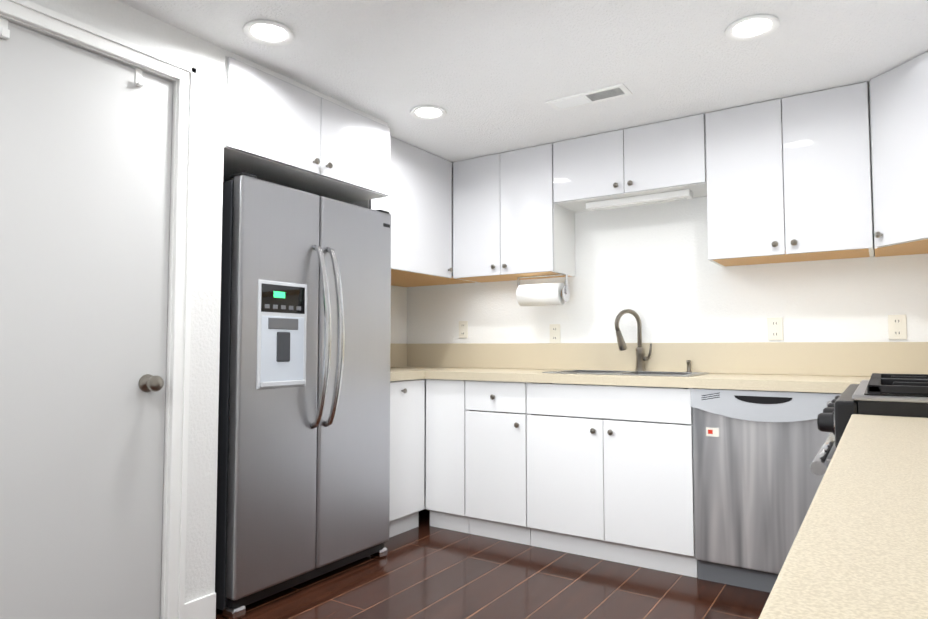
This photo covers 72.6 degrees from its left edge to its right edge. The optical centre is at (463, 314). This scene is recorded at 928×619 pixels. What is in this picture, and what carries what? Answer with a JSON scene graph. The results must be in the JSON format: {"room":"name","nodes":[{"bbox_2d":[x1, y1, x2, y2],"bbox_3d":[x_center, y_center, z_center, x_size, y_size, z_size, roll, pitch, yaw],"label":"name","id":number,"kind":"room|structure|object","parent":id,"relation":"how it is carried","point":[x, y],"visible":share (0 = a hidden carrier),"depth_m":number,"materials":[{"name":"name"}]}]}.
{"room":"kitchen","nodes":[
{"label":"kitchen","id":0,"kind":"room"},
{"bbox_2d":[28,0,225,602],"bbox_3d":[-2.247,-0.031,0.612,0.120,2.240,4.520,-2,-4,33],"label":"wall","id":1,"kind":"structure","parent":0,"point":[205,59],"depth_m":2.40,"materials":[{"name":"white paint"}]},
{"bbox_2d":[0,17,172,618],"bbox_3d":[-1.267,0.137,1.978,0.112,2.029,0.730,-2,-4,33],"label":"door","id":2,"kind":"structure","parent":1,"relation":"in","point":[85,155],"depth_m":2.05,"materials":[{"name":"grey paint"}]},
{"bbox_2d":[0,0,195,618],"bbox_3d":[-1.304,0.110,2.007,0.143,2.103,0.859,-2,-4,33],"label":"door frame","id":3,"kind":"structure","parent":1,"relation":"attached to","point":[30,15],"depth_m":2.28,"materials":[{"name":"white paint"}]},
{"bbox_2d":[184,592,215,618],"bbox_3d":[-1.054,0.985,-0.231,2.738,0.125,4.517,-2,-4,33],"label":"baseboard","id":4,"kind":"structure","parent":1,"relation":"attached to","point":[203,607],"depth_m":2.35,"materials":[{"name":"white paint"}]},
{"bbox_2d":[225,50,387,126],"bbox_3d":[-0.727,-1.018,2.964,0.120,0.026,0.990,-2,-4,33],"label":"wall","id":5,"kind":"structure","parent":0,"point":[275,74],"depth_m":2.84,"materials":[{"name":"white paint"}]},
{"bbox_2d":[390,285,406,343],"bbox_3d":[-1.085,0.130,3.724,0.150,2.240,2.200,-2,-4,33],"label":"wall","id":6,"kind":"structure","parent":0,"point":[398,314],"depth_m":4.53,"materials":[{"name":"white paint"}]},
{"bbox_2d":[223,57,389,202],"bbox_3d":[-0.961,-0.811,3.108,0.781,0.365,0.986,-2,-4,33],"label":"upper cabinet","id":7,"kind":"object","parent":6,"relation":"attached to","point":[280,131],"visible":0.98,"depth_m":2.84,"materials":[{"name":"white"}]},
{"bbox_2d":[390,344,425,380],"bbox_3d":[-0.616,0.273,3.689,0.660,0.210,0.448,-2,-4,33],"label":"countertop","id":8,"kind":"structure","parent":6,"relation":"attached to","point":[407,361],"depth_m":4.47,"materials":[{"name":"beige stone"}]},
{"bbox_2d":[350,136,475,286],"bbox_3d":[-0.444,-0.601,4.004,0.644,0.748,1.086,-2,-4,33],"label":"upper cabinet","id":9,"kind":"object","parent":6,"relation":"attached to","point":[417,204],"visible":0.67,"depth_m":3.76,"materials":[{"name":"white"}]},
{"bbox_2d":[216,509,769,618],"bbox_3d":[-0.787,1.152,0.833,3.775,0.100,6.900,-2,-4,33],"label":"floor","id":10,"kind":"structure","parent":0,"point":[424,570],"depth_m":2.76,"materials":[{"name":"laminate"}]},
{"bbox_2d":[215,172,390,618],"bbox_3d":[-0.895,0.336,3.031,0.859,1.757,0.923,-2,-4,33],"label":"fridge","id":11,"kind":"object","parent":10,"relation":"on","point":[303,477],"visible":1,"depth_m":2.72,"materials":[{"name":"grey metal"}]},
{"bbox_2d":[389,379,426,537],"bbox_3d":[-0.447,0.827,3.926,0.644,0.868,1.076,-2,-4,33],"label":"base cabinet","id":12,"kind":"object","parent":10,"relation":"on","point":[407,451],"visible":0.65,"depth_m":3.59,"materials":[{"name":"white wood"}]},
{"bbox_2d":[426,379,468,532],"bbox_3d":[0.049,0.825,3.890,0.275,0.868,0.588,-2,-4,33],"label":"base cabinet","id":13,"kind":"object","parent":10,"relation":"on","point":[445,452],"visible":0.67,"depth_m":3.65,"materials":[{"name":"white wood"}]},
{"bbox_2d":[465,380,530,544],"bbox_3d":[0.321,0.815,3.694,0.387,0.868,0.616,-2,-4,33],"label":"base cabinet","id":14,"kind":"object","parent":10,"relation":"on","point":[496,414],"visible":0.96,"depth_m":3.46,"materials":[{"name":"white wood"}]},
{"bbox_2d":[527,382,697,577],"bbox_3d":[0.842,0.797,3.350,0.854,0.868,0.616,-2,-4,33],"label":"base cabinet","id":15,"kind":"object","parent":10,"relation":"on","point":[610,473],"visible":0.96,"depth_m":3.09,"materials":[{"name":"white wood"}]},
{"bbox_2d":[691,388,841,592],"bbox_3d":[1.450,0.776,2.946,0.598,0.868,0.604,-2,-4,33],"label":"dishwasher","id":16,"kind":"object","parent":10,"relation":"on","point":[757,481],"visible":0.71,"depth_m":2.74,"materials":[{"name":"grey metal"}]},
{"bbox_2d":[810,373,927,475],"bbox_3d":[1.272,0.647,1.490,0.728,0.976,0.760,-2,-4,33],"label":"range","id":17,"kind":"object","parent":10,"relation":"on","point":[886,394],"visible":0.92,"depth_m":1.36,"materials":[{"name":"black metal"}]},
{"bbox_2d":[117,0,927,163],"bbox_3d":[-0.787,-1.185,0.953,3.775,0.100,6.900,-2,-4,33],"label":"ceiling","id":18,"kind":"structure","parent":0,"point":[491,77],"depth_m":2.56,"materials":[{"name":"white paint"}]},
{"bbox_2d":[243,20,293,45],"bbox_3d":[-0.733,-1.055,2.375,0.184,0.012,0.184,-2,-4,33],"label":"recessed light","id":19,"kind":"object","parent":18,"relation":"in","point":[269,32],"visible":1,"depth_m":2.37,"materials":[{"name":"white paint"}]},
{"bbox_2d":[410,105,446,119],"bbox_3d":[-0.180,-1.013,3.183,0.184,0.012,0.184,-2,-4,33],"label":"recessed light","id":20,"kind":"object","parent":18,"relation":"in","point":[426,112],"visible":0.98,"depth_m":3.18,"materials":[{"name":"white paint"}]},
{"bbox_2d":[546,83,631,110],"bbox_3d":[0.591,-1.024,2.998,0.380,0.010,0.136,-2,-4,33],"label":"ceiling vent","id":21,"kind":"object","parent":18,"relation":"in","point":[593,96],"visible":1,"depth_m":2.98,"materials":[{"name":"white metal"}]},
{"bbox_2d":[725,14,779,40],"bbox_3d":[1.065,-1.057,2.338,0.184,0.012,0.184,-2,-4,33],"label":"recessed light","id":22,"kind":"object","parent":18,"relation":"in","point":[752,27],"visible":1,"depth_m":2.33,"materials":[{"name":"white paint"}]},
{"bbox_2d":[407,104,927,343],"bbox_3d":[1.075,0.129,3.704,3.775,2.240,0.150,-2,-4,33],"label":"wall","id":23,"kind":"structure","parent":0,"point":[659,273],"depth_m":3.56,"materials":[{"name":"white paint"}]},
{"bbox_2d":[459,321,467,337],"bbox_3d":[-0.006,0.105,4.324,0.072,0.116,0.008,-2,-4,33],"label":"electrical outlet","id":24,"kind":"object","parent":23,"relation":"attached to","point":[463,329],"visible":1,"depth_m":4.32,"materials":[{"name":"beige plastic"}]},
{"bbox_2d":[453,143,574,282],"bbox_3d":[0.298,-0.604,3.956,0.699,0.748,0.346,-2,-4,33],"label":"upper cabinet","id":25,"kind":"object","parent":23,"relation":"attached to","point":[512,220],"visible":0.98,"depth_m":3.81,"materials":[{"name":"white"}]},
{"bbox_2d":[516,274,569,305],"bbox_3d":[0.473,-0.142,3.823,0.329,0.180,0.132,-2,-4,33],"label":"paper towel holder","id":26,"kind":"object","parent":25,"relation":"attached to","point":[543,294],"visible":1,"depth_m":3.77,"materials":[{"name":"white paper"}]},
{"bbox_2d":[426,343,661,386],"bbox_3d":[0.856,0.256,3.366,3.471,0.210,0.636,-2,-4,33],"label":"countertop","id":27,"kind":"structure","parent":23,"relation":"attached to","point":[506,362],"depth_m":3.81,"materials":[{"name":"beige stone"}]},
{"bbox_2d":[542,370,709,388],"bbox_3d":[0.859,0.416,3.366,0.770,0.212,0.423,-2,-4,33],"label":"sink","id":28,"kind":"object","parent":27,"relation":"in","point":[644,373],"visible":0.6,"depth_m":3.35,"materials":[{"name":"silver metal"}]},
{"bbox_2d":[615,309,651,370],"bbox_3d":[0.955,0.147,3.551,0.170,0.355,0.172,-2,-4,33],"label":"faucet","id":29,"kind":"object","parent":27,"relation":"on","point":[640,358],"visible":0.94,"depth_m":3.56,"materials":[{"name":"silver metal"}]},
{"bbox_2d":[686,360,691,371],"bbox_3d":[1.216,0.284,3.424,0.034,0.070,0.052,-2,-4,33],"label":"soap dispenser","id":30,"kind":"object","parent":27,"relation":"on","point":[688,365],"visible":0.77,"depth_m":3.42,"materials":[{"name":"silver metal"}]},
{"bbox_2d":[550,324,559,342],"bbox_3d":[0.567,0.121,3.943,0.072,0.116,0.008,-2,-4,33],"label":"electrical outlet","id":31,"kind":"object","parent":23,"relation":"attached to","point":[554,333],"visible":1,"depth_m":3.94,"materials":[{"name":"beige plastic"}]},
{"bbox_2d":[553,114,706,212],"bbox_3d":[0.944,-0.802,3.539,0.840,0.394,0.346,-2,-4,33],"label":"upper cabinet","id":32,"kind":"object","parent":23,"relation":"attached to","point":[660,162],"visible":1,"depth_m":3.41,"materials":[{"name":"painted wood"},{"name":"laminate"},{"name":"metal"}]},
{"bbox_2d":[767,317,782,339],"bbox_3d":[1.604,0.075,3.259,0.072,0.116,0.008,-2,-4,33],"label":"electrical outlet","id":33,"kind":"object","parent":23,"relation":"attached to","point":[775,328],"visible":1,"depth_m":3.26,"materials":[{"name":"beige plastic"}]},
{"bbox_2d":[705,82,873,266],"bbox_3d":[1.587,-0.647,3.105,0.694,0.748,0.346,-2,-4,33],"label":"upper cabinet","id":34,"kind":"object","parent":23,"relation":"attached to","point":[789,179],"visible":1,"depth_m":2.97,"materials":[{"name":"white"}]},
{"bbox_2d":[662,342,927,618],"bbox_3d":[0.739,0.116,0.635,0.648,0.210,1.287,-2,-4,33],"label":"countertop","id":35,"kind":"structure","parent":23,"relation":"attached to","point":[859,549],"depth_m":0.64,"materials":[{"name":"beige stone"}]},
{"bbox_2d":[888,315,906,338],"bbox_3d":[2.038,0.061,2.973,0.072,0.116,0.008,-2,-4,33],"label":"electrical outlet","id":36,"kind":"object","parent":23,"relation":"attached to","point":[897,326],"visible":1,"depth_m":2.97,"materials":[{"name":"beige plastic"}]},
{"bbox_2d":[869,52,927,256],"bbox_3d":[2.060,-0.670,2.637,0.606,0.750,0.606,-2,-4,33],"label":"upper cabinet","id":37,"kind":"object","parent":23,"relation":"attached to","point":[898,97],"visible":1,"depth_m":2.65,"materials":[{"name":"white"}]}
]}

